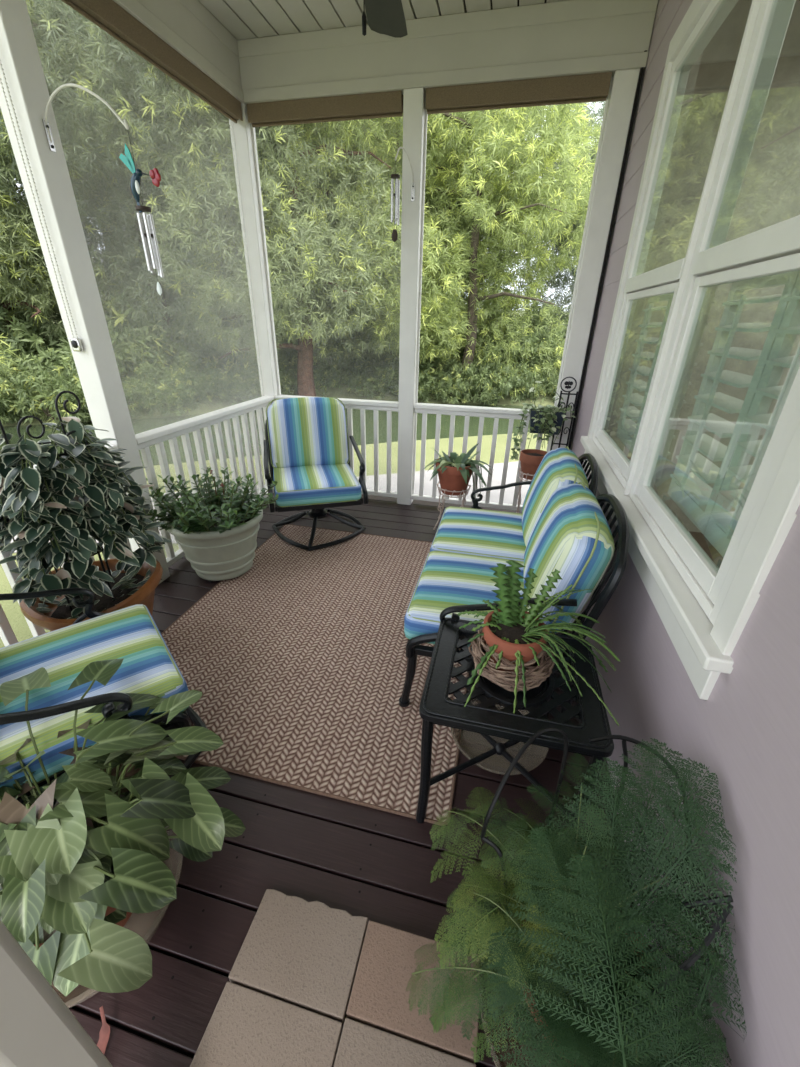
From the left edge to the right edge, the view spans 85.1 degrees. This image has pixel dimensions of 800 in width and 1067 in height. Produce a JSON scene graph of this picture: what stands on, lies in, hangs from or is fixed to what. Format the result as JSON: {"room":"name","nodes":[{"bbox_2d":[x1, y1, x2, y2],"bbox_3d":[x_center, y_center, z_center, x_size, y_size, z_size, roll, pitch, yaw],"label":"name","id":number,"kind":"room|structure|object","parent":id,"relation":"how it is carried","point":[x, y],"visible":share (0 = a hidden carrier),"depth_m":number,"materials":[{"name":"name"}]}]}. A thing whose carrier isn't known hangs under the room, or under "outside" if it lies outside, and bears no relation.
{"room":"screened porch","nodes":[
{"label":"screened porch","id":0,"kind":"room"},
{"bbox_2d":[0,920,112,1066],"bbox_3d":[-0.458,0.011,0.230,0.140,2.840,0.070,7,27,12],"label":"trim","id":1,"kind":"structure","parent":0,"point":[37,1028],"depth_m":0.47,"materials":[{"name":"paint"}]},
{"bbox_2d":[20,558,162,630],"bbox_3d":[-1.423,0.411,2.122,0.560,0.459,0.560,7,27,12],"label":"pot","id":2,"kind":"object","parent":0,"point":[133,585],"depth_m":2.01,"materials":[{"name":"orange ceramic"}]},
{"bbox_2d":[119,129,163,295],"bbox_3d":[-1.076,-1.358,1.877,0.180,0.586,0.061,7,27,12],"label":"wind chime","id":3,"kind":"object","parent":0,"point":[146,223],"visible":1,"depth_m":1.87,"materials":[{"name":"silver metal"}]},
{"bbox_2d":[149,168,160,186],"bbox_3d":[-1.010,-1.472,1.803,0.049,0.065,0.020,7,27,12],"label":"flower","id":4,"kind":"object","parent":3,"relation":"on","point":[154,174],"depth_m":1.80,"materials":[{"name":"red glass"}]},
{"bbox_2d":[113,0,243,102],"bbox_3d":[-1.705,-2.056,0.787,0.142,0.309,4.939,7,27,12],"label":"trim","id":5,"kind":"structure","parent":0,"point":[187,26],"depth_m":2.52,"materials":[{"name":"paint"}]},
{"bbox_2d":[61,0,242,122],"bbox_3d":[-1.320,-2.575,2.331,0.096,0.111,1.580,7,27,12],"label":"roller shade","id":6,"kind":"object","parent":5,"relation":"attached to","point":[107,15],"visible":1,"depth_m":2.30,"materials":[{"name":"brown fabric"}]},
{"bbox_2d":[165,499,262,580],"bbox_3d":[-1.169,0.051,2.840,0.574,0.394,0.574,7,27,12],"label":"pot","id":7,"kind":"object","parent":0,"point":[223,554],"depth_m":2.66,"materials":[{"name":"white ceramic"}]},
{"bbox_2d":[229,103,280,421],"bbox_3d":[-1.151,-1.722,3.703,0.130,2.852,0.130,7,27,12],"label":"trim","id":8,"kind":"structure","parent":0,"point":[241,132],"depth_m":3.40,"materials":[{"name":"white paint"}]},
{"bbox_2d":[135,396,274,566],"bbox_3d":[-1.351,-0.498,3.358,0.090,0.855,1.610,7,27,12],"label":"porch railing","id":9,"kind":"object","parent":8,"relation":"attached to","point":[157,436],"visible":0.48,"depth_m":3.12,"materials":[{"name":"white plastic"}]},
{"bbox_2d":[275,395,398,497],"bbox_3d":[-0.560,-0.788,3.979,1.130,0.855,0.090,7,27,12],"label":"porch railing","id":10,"kind":"object","parent":8,"relation":"attached to","point":[375,405],"visible":0.36,"depth_m":3.84,"materials":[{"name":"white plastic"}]},
{"bbox_2d":[51,493,640,1066],"bbox_3d":[-0.526,0.848,1.877,2.745,0.121,5.316,7,27,12],"label":"floor","id":11,"kind":"structure","parent":0,"point":[376,865],"depth_m":1.36,"materials":[{"name":"brown wood"}]},
{"bbox_2d":[0,0,169,584],"bbox_3d":[-1.555,-0.980,2.182,0.130,2.852,0.130,7,27,12],"label":"porch post","id":12,"kind":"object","parent":11,"relation":"on","point":[96,366],"depth_m":1.96,"materials":[{"name":"white paint"}]},
{"bbox_2d":[0,59,83,351],"bbox_3d":[-1.562,-1.552,1.810,0.050,1.475,0.032,7,27,12],"label":"chain","id":13,"kind":"object","parent":12,"relation":"hanging from","point":[76,343],"visible":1,"depth_m":1.91,"materials":[{"name":"white metal"}]},
{"bbox_2d":[0,444,131,645],"bbox_3d":[-1.766,0.265,1.793,0.090,0.855,1.710,7,27,12],"label":"porch railing","id":14,"kind":"object","parent":12,"relation":"attached to","point":[7,635],"visible":0.02,"depth_m":1.94,"materials":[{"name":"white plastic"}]},
{"bbox_2d":[42,83,128,151],"bbox_3d":[-1.282,-1.691,1.768,0.398,0.203,0.024,7,27,12],"label":"hook","id":15,"kind":"object","parent":12,"relation":"attached to","point":[45,122],"visible":1,"depth_m":1.76,"materials":[{"name":"white metal"}]},
{"bbox_2d":[0,391,172,630],"bbox_3d":[-1.412,0.045,1.949,0.640,1.269,0.652,17,30,29],"label":"potted plant","id":16,"kind":"object","parent":11,"relation":"on","point":[67,500],"visible":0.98,"depth_m":1.75,"materials":[{"name":"green plant"}]},
{"bbox_2d":[64,868,175,1002],"bbox_3d":[-0.880,1.035,1.230,0.505,0.097,0.505,7,27,12],"label":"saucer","id":17,"kind":"object","parent":11,"relation":"on","point":[172,868],"visible":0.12,"depth_m":1.15,"materials":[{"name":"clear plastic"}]},
{"bbox_2d":[0,658,245,1053],"bbox_3d":[-0.872,0.797,1.158,0.871,0.574,0.795,7,27,12],"label":"plant","id":18,"kind":"object","parent":17,"relation":"on","point":[76,866],"visible":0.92,"depth_m":1.02,"materials":[{"name":"green plant"}]},
{"bbox_2d":[139,466,278,581],"bbox_3d":[-1.200,-0.070,2.808,0.830,0.679,0.769,11,28,19],"label":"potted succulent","id":19,"kind":"object","parent":11,"relation":"on","point":[216,533],"visible":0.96,"depth_m":2.65,"materials":[{"name":"green plant"}]},
{"bbox_2d":[210,470,225,502],"bbox_3d":[-1.125,-0.290,2.698,0.023,0.172,0.185,-20,33,-36],"label":"flower","id":20,"kind":"object","parent":19,"relation":"on","point":[223,486],"depth_m":2.77,"materials":[{"name":"red plant"}]},
{"bbox_2d":[190,981,342,1066],"bbox_3d":[-0.310,1.203,0.986,0.307,0.038,0.203,7,27,12],"label":"paver","id":21,"kind":"object","parent":11,"relation":"on","point":[246,1027],"visible":1,"depth_m":1.02,"materials":[{"name":"concrete"}]},
{"bbox_2d":[228,889,367,1023],"bbox_3d":[-0.263,1.113,1.171,0.308,0.038,0.206,7,27,12],"label":"paver","id":22,"kind":"object","parent":11,"relation":"on","point":[296,951],"visible":0.96,"depth_m":1.15,"materials":[{"name":"concrete"}]},
{"bbox_2d":[161,524,468,825],"bbox_3d":[-0.389,0.457,2.527,1.628,0.012,2.048,7,27,12],"label":"rug","id":23,"kind":"object","parent":11,"relation":"on","point":[297,660],"visible":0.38,"depth_m":2.10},
{"bbox_2d":[0,588,207,803],"bbox_3d":[-1.167,0.457,1.403,0.850,0.966,0.730,-19,33,-35],"label":"swivel armchair","id":24,"kind":"object","parent":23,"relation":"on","point":[130,633],"visible":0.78,"depth_m":1.42,"materials":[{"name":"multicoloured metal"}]},
{"bbox_2d":[263,397,367,550],"bbox_3d":[-0.659,-0.495,3.341,0.720,0.966,0.857,-6,27,-15],"label":"swivel armchair","id":25,"kind":"object","parent":23,"relation":"on","point":[306,442],"visible":0.98,"depth_m":3.33,"materials":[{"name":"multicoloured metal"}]},
{"bbox_2d":[268,397,347,467],"bbox_3d":[-0.723,-0.790,3.460,0.600,0.556,0.210,-6,12,-15],"label":"cushion","id":26,"kind":"object","parent":25,"relation":"on","point":[304,432],"depth_m":3.37,"materials":[{"name":"fabric"}]},
{"bbox_2d":[273,463,361,506],"bbox_3d":[-0.648,-0.394,3.341,0.616,0.175,0.630,-6,27,-15],"label":"seat cushion","id":27,"kind":"object","parent":25,"relation":"on","point":[298,484],"depth_m":3.13,"materials":[{"name":"fabric"}]},
{"bbox_2d":[334,1018,475,1066],"bbox_3d":[-0.003,1.236,0.932,0.311,0.038,0.203,7,27,12],"label":"paver","id":28,"kind":"object","parent":11,"relation":"on","point":[360,1045],"visible":1,"depth_m":0.99,"materials":[{"name":"concrete"}]},
{"bbox_2d":[346,920,480,1063],"bbox_3d":[0.043,1.150,1.109,0.312,0.038,0.188,7,27,12],"label":"paver","id":29,"kind":"object","parent":11,"relation":"on","point":[379,997],"visible":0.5,"depth_m":1.08,"materials":[{"name":"concrete"}]},
{"bbox_2d":[433,482,470,529],"bbox_3d":[0.425,-0.229,3.550,0.270,0.363,0.270,7,27,12],"label":"plant stand","id":30,"kind":"object","parent":11,"relation":"on","point":[439,488],"visible":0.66,"depth_m":3.46,"materials":[{"name":"white metal"}]},
{"bbox_2d":[425,443,496,497],"bbox_3d":[0.454,-0.472,3.412,0.594,0.444,0.442,7,27,12],"label":"leaf plant","id":31,"kind":"object","parent":30,"relation":"on","point":[454,471],"visible":0.99,"depth_m":3.34,"materials":[{"name":"green plant"}]},
{"bbox_2d":[399,446,628,718],"bbox_3d":[0.529,0.120,2.206,0.781,0.930,1.339,7,27,12],"label":"loveseat","id":32,"kind":"object","parent":11,"relation":"on","point":[562,525],"visible":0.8,"depth_m":1.82,"materials":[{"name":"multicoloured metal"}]},
{"bbox_2d":[430,506,525,561],"bbox_3d":[0.514,0.035,2.518,0.600,0.175,0.624,7,27,12],"label":"seat cushion","id":33,"kind":"object","parent":32,"relation":"on","point":[474,530],"depth_m":2.40,"materials":[{"name":"fabric"}]},
{"bbox_2d":[404,551,555,648],"bbox_3d":[0.372,0.296,1.983,0.600,0.175,0.624,7,27,12],"label":"seat cushion","id":34,"kind":"object","parent":32,"relation":"on","point":[447,579],"depth_m":1.92,"materials":[{"name":"fabric"}]},
{"bbox_2d":[522,448,588,546],"bbox_3d":[0.813,-0.185,2.329,0.235,0.491,0.600,19,29,5],"label":"cushion","id":35,"kind":"object","parent":32,"relation":"on","point":[559,467],"depth_m":2.17,"materials":[{"name":"fabric"}]},
{"bbox_2d":[524,484,614,632],"bbox_3d":[0.672,0.074,1.798,0.235,0.491,0.600,19,29,5],"label":"cushion","id":36,"kind":"object","parent":32,"relation":"on","point":[572,535],"depth_m":1.57,"materials":[{"name":"fabric"}]},
{"bbox_2d":[416,617,613,856],"bbox_3d":[0.357,0.681,1.513,0.530,0.536,0.470,7,27,12],"label":"side table","id":37,"kind":"object","parent":11,"relation":"on","point":[435,707],"visible":0.74,"depth_m":1.31,"materials":[{"name":"black metal"}]},
{"bbox_2d":[468,627,554,691],"bbox_3d":[0.359,0.383,1.407,0.270,0.107,0.268,7,27,12],"label":"wicker basket","id":38,"kind":"object","parent":37,"relation":"on","point":[535,675],"visible":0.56,"depth_m":1.32,"materials":[{"name":"brown wicker"}]},
{"bbox_2d":[458,560,620,725],"bbox_3d":[0.435,0.283,1.363,0.515,0.389,0.496,7,27,12],"label":"potted plant","id":39,"kind":"object","parent":38,"relation":"in","point":[512,632],"visible":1,"depth_m":1.34,"materials":[{"name":"plant"}]},
{"bbox_2d":[482,609,547,673],"bbox_3d":[0.359,0.355,1.393,0.196,0.150,0.196,7,27,12],"label":"pot","id":40,"kind":"object","parent":39,"relation":"on","point":[511,638],"depth_m":1.34,"materials":[{"name":"ceramic"}]},
{"bbox_2d":[516,467,534,512],"bbox_3d":[0.991,-0.239,3.395,0.201,0.537,0.201,7,27,12],"label":"plant stand","id":41,"kind":"object","parent":11,"relation":"on","point":[520,472],"visible":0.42,"depth_m":3.31,"materials":[{"name":"white metal"}]},
{"bbox_2d":[519,449,546,479],"bbox_3d":[0.996,-0.511,3.261,0.210,0.190,0.210,7,27,12],"label":"terracotta pot","id":42,"kind":"object","parent":41,"relation":"on","point":[530,459],"visible":0.79,"depth_m":3.20,"materials":[{"name":"ceramic"}]},
{"bbox_2d":[550,377,577,450],"bbox_3d":[1.219,-0.595,3.395,0.133,1.190,0.042,7,27,12],"label":"rack","id":43,"kind":"object","parent":11,"relation":"on","point":[566,382],"visible":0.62,"depth_m":3.20,"materials":[{"name":"black metal"}]},
{"bbox_2d":[480,727,732,1066],"bbox_3d":[0.405,0.883,1.006,0.464,0.620,0.535,7,27,12],"label":"plant stand","id":44,"kind":"object","parent":11,"relation":"on","point":[694,957],"visible":0.28,"depth_m":1.04,"materials":[{"name":"black metal"}]},
{"bbox_2d":[406,738,746,1066],"bbox_3d":[0.325,0.868,0.933,0.597,0.664,0.767,7,27,12],"label":"fern","id":45,"kind":"object","parent":44,"relation":"on","point":[583,979],"visible":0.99,"depth_m":0.87,"materials":[{"name":"plant"}]},
{"bbox_2d":[198,0,567,39],"bbox_3d":[-0.378,-2.102,0.528,2.955,0.050,5.140,7,27,12],"label":"ceiling","id":46,"kind":"structure","parent":0,"point":[244,19],"depth_m":2.58,"materials":[{"name":"paint"}]},
{"bbox_2d":[362,0,407,37],"bbox_3d":[-0.126,-2.171,1.492,1.278,0.669,1.286,7,27,12],"label":"ceiling fan","id":47,"kind":"object","parent":46,"relation":"hanging from","point":[387,17],"visible":1,"depth_m":1.96,"materials":[{"name":"brown wood"}]},
{"bbox_2d":[397,88,425,504],"bbox_3d":[0.074,-1.573,3.451,0.130,2.852,0.130,7,27,12],"label":"trim","id":48,"kind":"structure","parent":0,"point":[414,98],"depth_m":3.23,"materials":[{"name":"white paint"}]},
{"bbox_2d":[395,147,414,200],"bbox_3d":[0.030,-2.395,2.903,0.186,0.269,0.023,-22,34,-38],"label":"hook","id":49,"kind":"object","parent":48,"relation":"attached to","point":[399,148],"visible":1,"depth_m":2.95,"materials":[{"name":"white metal"}]},
{"bbox_2d":[391,160,399,241],"bbox_3d":[-0.034,-2.216,2.921,0.061,0.446,0.061,7,27,12],"label":"wind chime","id":50,"kind":"object","parent":49,"relation":"hanging from","point":[395,197],"visible":1,"depth_m":2.90,"materials":[{"name":"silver metal"}]},
{"bbox_2d":[411,403,542,510],"bbox_3d":[0.665,-0.639,3.727,1.130,0.855,0.090,7,27,12],"label":"porch railing","id":51,"kind":"object","parent":48,"relation":"attached to","point":[496,413],"visible":0.77,"depth_m":3.65,"materials":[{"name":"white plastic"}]},
{"bbox_2d":[251,77,612,493],"bbox_3d":[0.078,-1.619,3.445,2.387,2.760,0.020,7,27,12],"label":"trim","id":52,"kind":"structure","parent":0,"point":[607,98],"depth_m":3.24,"materials":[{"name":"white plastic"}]},
{"bbox_2d":[510,377,575,459],"bbox_3d":[1.104,-0.874,3.357,0.440,0.621,0.364,7,27,12],"label":"potted plant","id":53,"kind":"object","parent":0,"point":[547,420],"visible":1,"depth_m":3.26,"materials":[{"name":"green plant"}]},
{"bbox_2d":[570,0,799,1066],"bbox_3d":[0.883,-0.492,0.938,0.124,3.204,5.070,7,27,12],"label":"wall","id":54,"kind":"structure","parent":0,"point":[747,730],"depth_m":0.90,"materials":[{"name":"paint"}]},
{"bbox_2d":[237,0,657,105],"bbox_3d":[0.116,-2.984,2.745,2.679,0.309,0.142,7,27,12],"label":"beam","id":55,"kind":"structure","parent":54,"relation":"attached to","point":[570,37],"depth_m":2.64,"materials":[{"name":"paint"}]},
{"bbox_2d":[247,90,403,127],"bbox_3d":[-0.515,-2.871,2.964,1.100,0.111,0.096,7,27,12],"label":"roller shade","id":56,"kind":"object","parent":55,"relation":"attached to","point":[389,103],"visible":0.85,"depth_m":2.92,"materials":[{"name":"brown fabric"}]},
{"bbox_2d":[426,72,611,113],"bbox_3d":[0.710,-2.722,2.712,1.100,0.111,0.096,7,27,12],"label":"roller shade","id":57,"kind":"object","parent":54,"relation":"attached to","point":[594,87],"visible":1,"depth_m":2.67,"materials":[{"name":"brown fabric"}]},
{"bbox_2d":[548,69,639,451],"bbox_3d":[1.302,-1.423,3.198,0.135,2.852,0.130,7,27,12],"label":"trim","id":58,"kind":"structure","parent":54,"relation":"attached to","point":[624,83],"depth_m":2.85,"materials":[{"name":"white paint"}]},
{"bbox_2d":[568,50,646,449],"bbox_3d":[1.376,-1.443,3.163,0.015,2.920,0.140,7,27,12],"label":"trim","id":59,"kind":"structure","parent":54,"relation":"attached to","point":[642,68],"depth_m":2.86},
{"bbox_2d":[584,451,720,699],"bbox_3d":[0.968,-0.092,1.923,0.020,0.109,2.070,7,27,12],"label":"trim","id":60,"kind":"structure","parent":54,"relation":"attached to","point":[703,681],"depth_m":1.23,"materials":[{"name":"white paint"}]},
{"bbox_2d":[580,436,733,673],"bbox_3d":[0.979,-0.157,1.889,0.110,0.037,2.130,7,27,12],"label":"trim","id":61,"kind":"structure","parent":54,"relation":"attached to","point":[692,619],"depth_m":1.25,"materials":[{"name":"white paint"}]},
{"bbox_2d":[592,0,737,488],"bbox_3d":[1.181,-1.141,1.904,0.166,1.715,0.990,7,27,12],"label":"window","id":62,"kind":"structure","parent":54,"relation":"in","point":[659,284],"depth_m":2.10,"materials":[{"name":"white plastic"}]},
{"bbox_2d":[587,0,799,655],"bbox_3d":[0.997,-0.989,1.481,0.039,1.820,2.095,7,27,12],"label":"trim","id":63,"kind":"structure","parent":54,"relation":"attached to","point":[777,516],"depth_m":1.24,"materials":[{"name":"white paint"}]},
{"bbox_2d":[629,0,799,625],"bbox_3d":[0.953,-0.722,1.045,0.166,1.715,0.925,7,27,12],"label":"window","id":64,"kind":"structure","parent":54,"relation":"in","point":[769,256],"depth_m":1.27,"materials":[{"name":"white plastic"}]},
{"bbox_2d":[612,0,799,567],"bbox_3d":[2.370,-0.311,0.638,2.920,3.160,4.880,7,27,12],"label":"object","id":65,"kind":"structure","parent":0,"point":[769,194],"depth_m":2.65,"materials":[{"name":"clear glass"}]},
{"label":"outside","id":66,"kind":"structure","parent":0,"visible":0},
{"bbox_2d":[0,403,544,465],"bbox_3d":[-14.639,-3.873,12.546,94.821,0.001,67.689,7,27,12],"label":"lawn","id":67,"kind":"structure","parent":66,"point":[139,425],"depth_m":10.12,"materials":[{"name":"green plant"}]},
{"bbox_2d":[0,372,29,424],"bbox_3d":[-9.235,-3.134,9.867,1.922,1.338,1.654,7,27,13],"label":"shrub","id":68,"kind":"object","parent":67,"relation":"on","point":[10,414],"visible":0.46,"depth_m":9.70,"materials":[{"name":"green plant"}]},
{"bbox_2d":[123,362,203,416],"bbox_3d":[-6.048,-3.583,10.930,2.007,1.316,1.728,3,26,4],"label":"shrub","id":69,"kind":"object","parent":67,"relation":"on","point":[179,391],"visible":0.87,"depth_m":10.84,"materials":[{"name":"green plant"}]},
{"bbox_2d":[284,356,350,396],"bbox_3d":[-2.806,-4.987,13.931,2.256,1.294,1.942,-20,33,-36],"label":"shrub","id":70,"kind":"object","parent":67,"relation":"on","point":[322,374],"visible":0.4,"depth_m":13.66,"materials":[{"name":"green plant"}]},
{"bbox_2d":[344,362,398,399],"bbox_3d":[-0.954,-4.829,13.837,2.160,1.138,1.860,19,31,32],"label":"shrub","id":71,"kind":"object","parent":67,"relation":"on","point":[366,377],"visible":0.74,"depth_m":13.59,"materials":[{"name":"green plant"}]},
{"bbox_2d":[429,358,480,403],"bbox_3d":[1.579,-4.666,13.427,1.640,1.330,1.905,-10,28,-22],"label":"shrub","id":72,"kind":"object","parent":67,"relation":"on","point":[450,385],"visible":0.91,"depth_m":13.17,"materials":[{"name":"green plant"}]},
{"bbox_2d":[512,362,558,402],"bbox_3d":[4.243,-4.757,13.753,1.811,1.296,1.559,-8,28,-18],"label":"shrub","id":73,"kind":"object","parent":67,"relation":"on","point":[543,378],"visible":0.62,"depth_m":13.36,"materials":[{"name":"green plant"}]},
{"bbox_2d":[538,372,558,401],"bbox_3d":[5.587,-4.552,13.498,2.162,1.187,1.862,-21,34,-37],"label":"shrub","id":74,"kind":"object","parent":67,"relation":"on","point":[550,383],"visible":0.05,"depth_m":13.39,"materials":[{"name":"green plant"}]},
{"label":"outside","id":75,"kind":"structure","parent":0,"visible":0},
{"bbox_2d":[3,300,565,425],"bbox_3d":[-8.798,-12.005,25.074,150.000,3.880,110.000,7,27,12],"label":"bank","id":76,"kind":"object","parent":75,"point":[204,407],"visible":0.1,"depth_m":13.53,"materials":[{"name":"green plant"}]},
{"bbox_2d":[0,305,55,383],"bbox_3d":[-10.919,-4.593,10.754,3.968,2.595,3.416,10,28,18],"label":"shrub","id":77,"kind":"object","parent":76,"relation":"on","point":[16,332],"visible":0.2,"depth_m":10.71,"materials":[{"name":"green plant"}]},
{"bbox_2d":[0,318,64,380],"bbox_3d":[-10.130,-5.026,11.704,3.326,2.552,3.864,2,26,2],"label":"shrub","id":78,"kind":"object","parent":76,"relation":"on","point":[51,321],"visible":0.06,"depth_m":11.00,"materials":[{"name":"green plant"}]},
{"bbox_2d":[0,346,89,425],"bbox_3d":[-8.101,-3.419,10.110,2.628,1.733,2.262,1,26,0],"label":"shrub","id":79,"kind":"object","parent":76,"relation":"on","point":[56,380],"visible":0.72,"depth_m":9.56,"materials":[{"name":"green plant"}]},
{"bbox_2d":[4,303,137,384],"bbox_3d":[-9.259,-5.085,11.732,4.345,2.684,3.740,-8,28,-17],"label":"shrub","id":80,"kind":"object","parent":76,"relation":"on","point":[22,322],"visible":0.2,"depth_m":10.58,"materials":[{"name":"green plant"}]},
{"bbox_2d":[0,0,180,382],"bbox_3d":[-9.566,-7.584,9.909,8.024,9.582,7.005,-6,27,-15],"label":"leafy tree","id":81,"kind":"object","parent":76,"relation":"on","point":[19,261],"visible":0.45,"depth_m":10.01,"materials":[{"name":"green plant"}]},
{"bbox_2d":[54,366,150,422],"bbox_3d":[-6.902,-3.400,10.475,1.811,1.365,2.104,-1,26,-4],"label":"shrub","id":82,"kind":"object","parent":76,"relation":"on","point":[128,394],"visible":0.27,"depth_m":10.32,"materials":[{"name":"green plant"}]},
{"bbox_2d":[0,0,209,319],"bbox_3d":[-10.010,-11.369,13.395,8.381,12.664,9.314,5,26,7],"label":"leafy tree","id":83,"kind":"object","parent":76,"relation":"on","point":[89,221],"visible":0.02,"depth_m":12.73,"materials":[{"name":"green plant"}]},
{"bbox_2d":[47,301,185,387],"bbox_3d":[-7.616,-5.131,12.138,3.629,2.431,4.216,-21,34,-37],"label":"shrub","id":84,"kind":"object","parent":76,"relation":"on","point":[65,350],"visible":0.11,"depth_m":10.98,"materials":[{"name":"green plant"}]},
{"bbox_2d":[0,0,283,371],"bbox_3d":[-6.200,-8.454,10.969,7.762,10.553,6.984,-9,28,-19],"label":"leafy tree","id":85,"kind":"object","parent":76,"relation":"on","point":[74,21],"visible":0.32,"depth_m":9.66,"materials":[{"name":"green plant"}]},
{"bbox_2d":[104,288,221,386],"bbox_3d":[-6.770,-5.365,12.358,3.619,2.731,4.204,-11,29,-23],"label":"shrub","id":86,"kind":"object","parent":76,"relation":"on","point":[140,331],"visible":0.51,"depth_m":11.30,"materials":[{"name":"green plant"}]},
{"bbox_2d":[156,354,231,405],"bbox_3d":[-5.331,-4.072,11.792,1.765,1.482,2.050,14,29,25],"label":"shrub","id":87,"kind":"object","parent":76,"relation":"on","point":[204,376],"visible":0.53,"depth_m":11.56,"materials":[{"name":"green plant"}]},
{"bbox_2d":[170,297,254,373],"bbox_3d":[-5.735,-6.051,13.888,3.333,2.632,3.872,7,27,11],"label":"shrub","id":88,"kind":"object","parent":76,"relation":"on","point":[213,351],"visible":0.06,"depth_m":13.09,"materials":[{"name":"green plant"}]},
{"bbox_2d":[207,356,261,405],"bbox_3d":[-4.394,-4.196,12.153,1.825,1.407,2.120,-8,28,-18],"label":"shrub","id":89,"kind":"object","parent":76,"relation":"on","point":[246,379],"visible":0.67,"depth_m":11.76,"materials":[{"name":"green plant"}]},
{"bbox_2d":[66,12,423,396],"bbox_3d":[-3.086,-7.839,10.918,7.005,9.582,8.024,13,29,22],"label":"leafy tree","id":90,"kind":"object","parent":76,"relation":"on","point":[288,248],"visible":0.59,"depth_m":9.85,"materials":[{"name":"green plant"}]},
{"bbox_2d":[199,305,313,377],"bbox_3d":[-4.465,-6.212,14.231,3.514,2.668,4.082,-4,27,-11],"label":"shrub","id":91,"kind":"object","parent":76,"relation":"on","point":[288,353],"visible":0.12,"depth_m":13.29,"materials":[{"name":"green plant"}]},
{"bbox_2d":[167,87,393,340],"bbox_3d":[-3.818,-10.641,14.178,9.227,11.020,8.056,16,30,28],"label":"leafy tree","id":92,"kind":"object","parent":76,"relation":"on","point":[313,141],"visible":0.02,"depth_m":11.41,"materials":[{"name":"green plant"}]},
{"bbox_2d":[257,354,314,394],"bbox_3d":[-3.481,-4.700,13.174,1.823,1.448,2.118,-7,27,-16],"label":"shrub","id":93,"kind":"object","parent":76,"relation":"on","point":[285,384],"visible":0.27,"depth_m":12.71,"materials":[{"name":"green plant"}]},
{"bbox_2d":[313,308,424,377],"bbox_3d":[-0.782,-6.648,14.775,3.768,3.178,4.376,19,31,32],"label":"shrub","id":94,"kind":"object","parent":76,"relation":"on","point":[349,367],"visible":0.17,"depth_m":14.07,"materials":[{"name":"green plant"}]},
{"bbox_2d":[347,318,447,373],"bbox_3d":[-0.161,-6.371,14.889,3.544,2.504,4.117,-10,28,-21],"label":"shrub","id":95,"kind":"object","parent":76,"relation":"on","point":[387,353],"visible":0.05,"depth_m":14.09,"materials":[{"name":"green plant"}]},
{"bbox_2d":[258,108,543,367],"bbox_3d":[-0.082,-8.799,13.024,7.923,9.202,7.324,-22,35,-39],"label":"leafy tree","id":96,"kind":"object","parent":76,"relation":"on","point":[393,132],"visible":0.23,"depth_m":10.96,"materials":[{"name":"green plant"}]},
{"bbox_2d":[370,350,452,401],"bbox_3d":[0.425,-4.884,13.515,2.734,1.646,2.354,-1,26,-4],"label":"shrub","id":97,"kind":"object","parent":76,"relation":"on","point":[424,378],"visible":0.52,"depth_m":13.34,"materials":[{"name":"green plant"}]},
{"bbox_2d":[339,109,553,314],"bbox_3d":[1.725,-12.227,15.953,10.030,11.978,8.756,-19,33,-35],"label":"leafy tree","id":98,"kind":"object","parent":76,"relation":"on","point":[493,109],"visible":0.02,"depth_m":16.10,"materials":[{"name":"green plant"}]},
{"bbox_2d":[421,302,483,370],"bbox_3d":[1.719,-6.967,15.864,3.305,2.826,3.840,-23,35,-40],"label":"shrub","id":99,"kind":"object","parent":76,"relation":"on","point":[460,352],"visible":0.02,"depth_m":14.71,"materials":[{"name":"green plant"}]},
{"bbox_2d":[344,102,601,379],"bbox_3d":[2.260,-7.968,12.290,7.395,8.588,6.836,12,28,22],"label":"leafy tree","id":100,"kind":"object","parent":76,"relation":"on","point":[568,142],"visible":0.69,"depth_m":11.30,"materials":[{"name":"green plant"}]},
{"bbox_2d":[455,345,536,405],"bbox_3d":[3.122,-4.810,13.327,2.143,1.802,2.489,18,31,31],"label":"shrub","id":101,"kind":"object","parent":76,"relation":"on","point":[491,388],"visible":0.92,"depth_m":12.98,"materials":[{"name":"green plant"}]},
{"bbox_2d":[478,304,565,381],"bbox_3d":[3.917,-6.353,14.829,3.340,2.702,3.880,18,31,30],"label":"shrub","id":102,"kind":"object","parent":76,"relation":"on","point":[535,342],"visible":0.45,"depth_m":13.67,"materials":[{"name":"green plant"}]},
{"bbox_2d":[527,310,567,375],"bbox_3d":[5.475,-6.185,14.709,4.214,2.539,3.628,10,28,17],"label":"shrub","id":103,"kind":"object","parent":76,"relation":"on","point":[553,316],"visible":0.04,"depth_m":14.11,"materials":[{"name":"green plant"}]},
{"bbox_2d":[502,101,605,335],"bbox_3d":[6.776,-10.453,15.072,6.985,9.498,6.286,5,27,9],"label":"leafy tree","id":104,"kind":"object","parent":76,"relation":"on","point":[566,278],"visible":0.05,"depth_m":14.51,"materials":[{"name":"green plant"}]},
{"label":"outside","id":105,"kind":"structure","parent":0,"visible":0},
{"bbox_2d":[0,432,547,647],"bbox_3d":[-3.973,11.089,-17.589,112.743,0.001,97.512,7,27,12],"label":"ground","id":106,"kind":"structure","parent":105,"point":[18,623],"depth_m":7.49,"materials":[{"name":"green plant"}]},
{"bbox_2d":[0,334,19,387],"bbox_3d":[-7.419,-2.604,4.651,4.528,5.258,4.185,11,28,19],"label":"leafy tree","id":107,"kind":"object","parent":106,"relation":"on","point":[2,341],"visible":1,"depth_m":6.09,"materials":[{"name":"green plant"}]},
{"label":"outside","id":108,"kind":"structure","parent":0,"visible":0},
{"bbox_2d":[10,461,529,552],"bbox_3d":[-3.830,-0.224,5.340,20.947,0.001,13.002,7,27,12],"label":"path","id":109,"kind":"structure","parent":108,"point":[512,466],"depth_m":6.56,"materials":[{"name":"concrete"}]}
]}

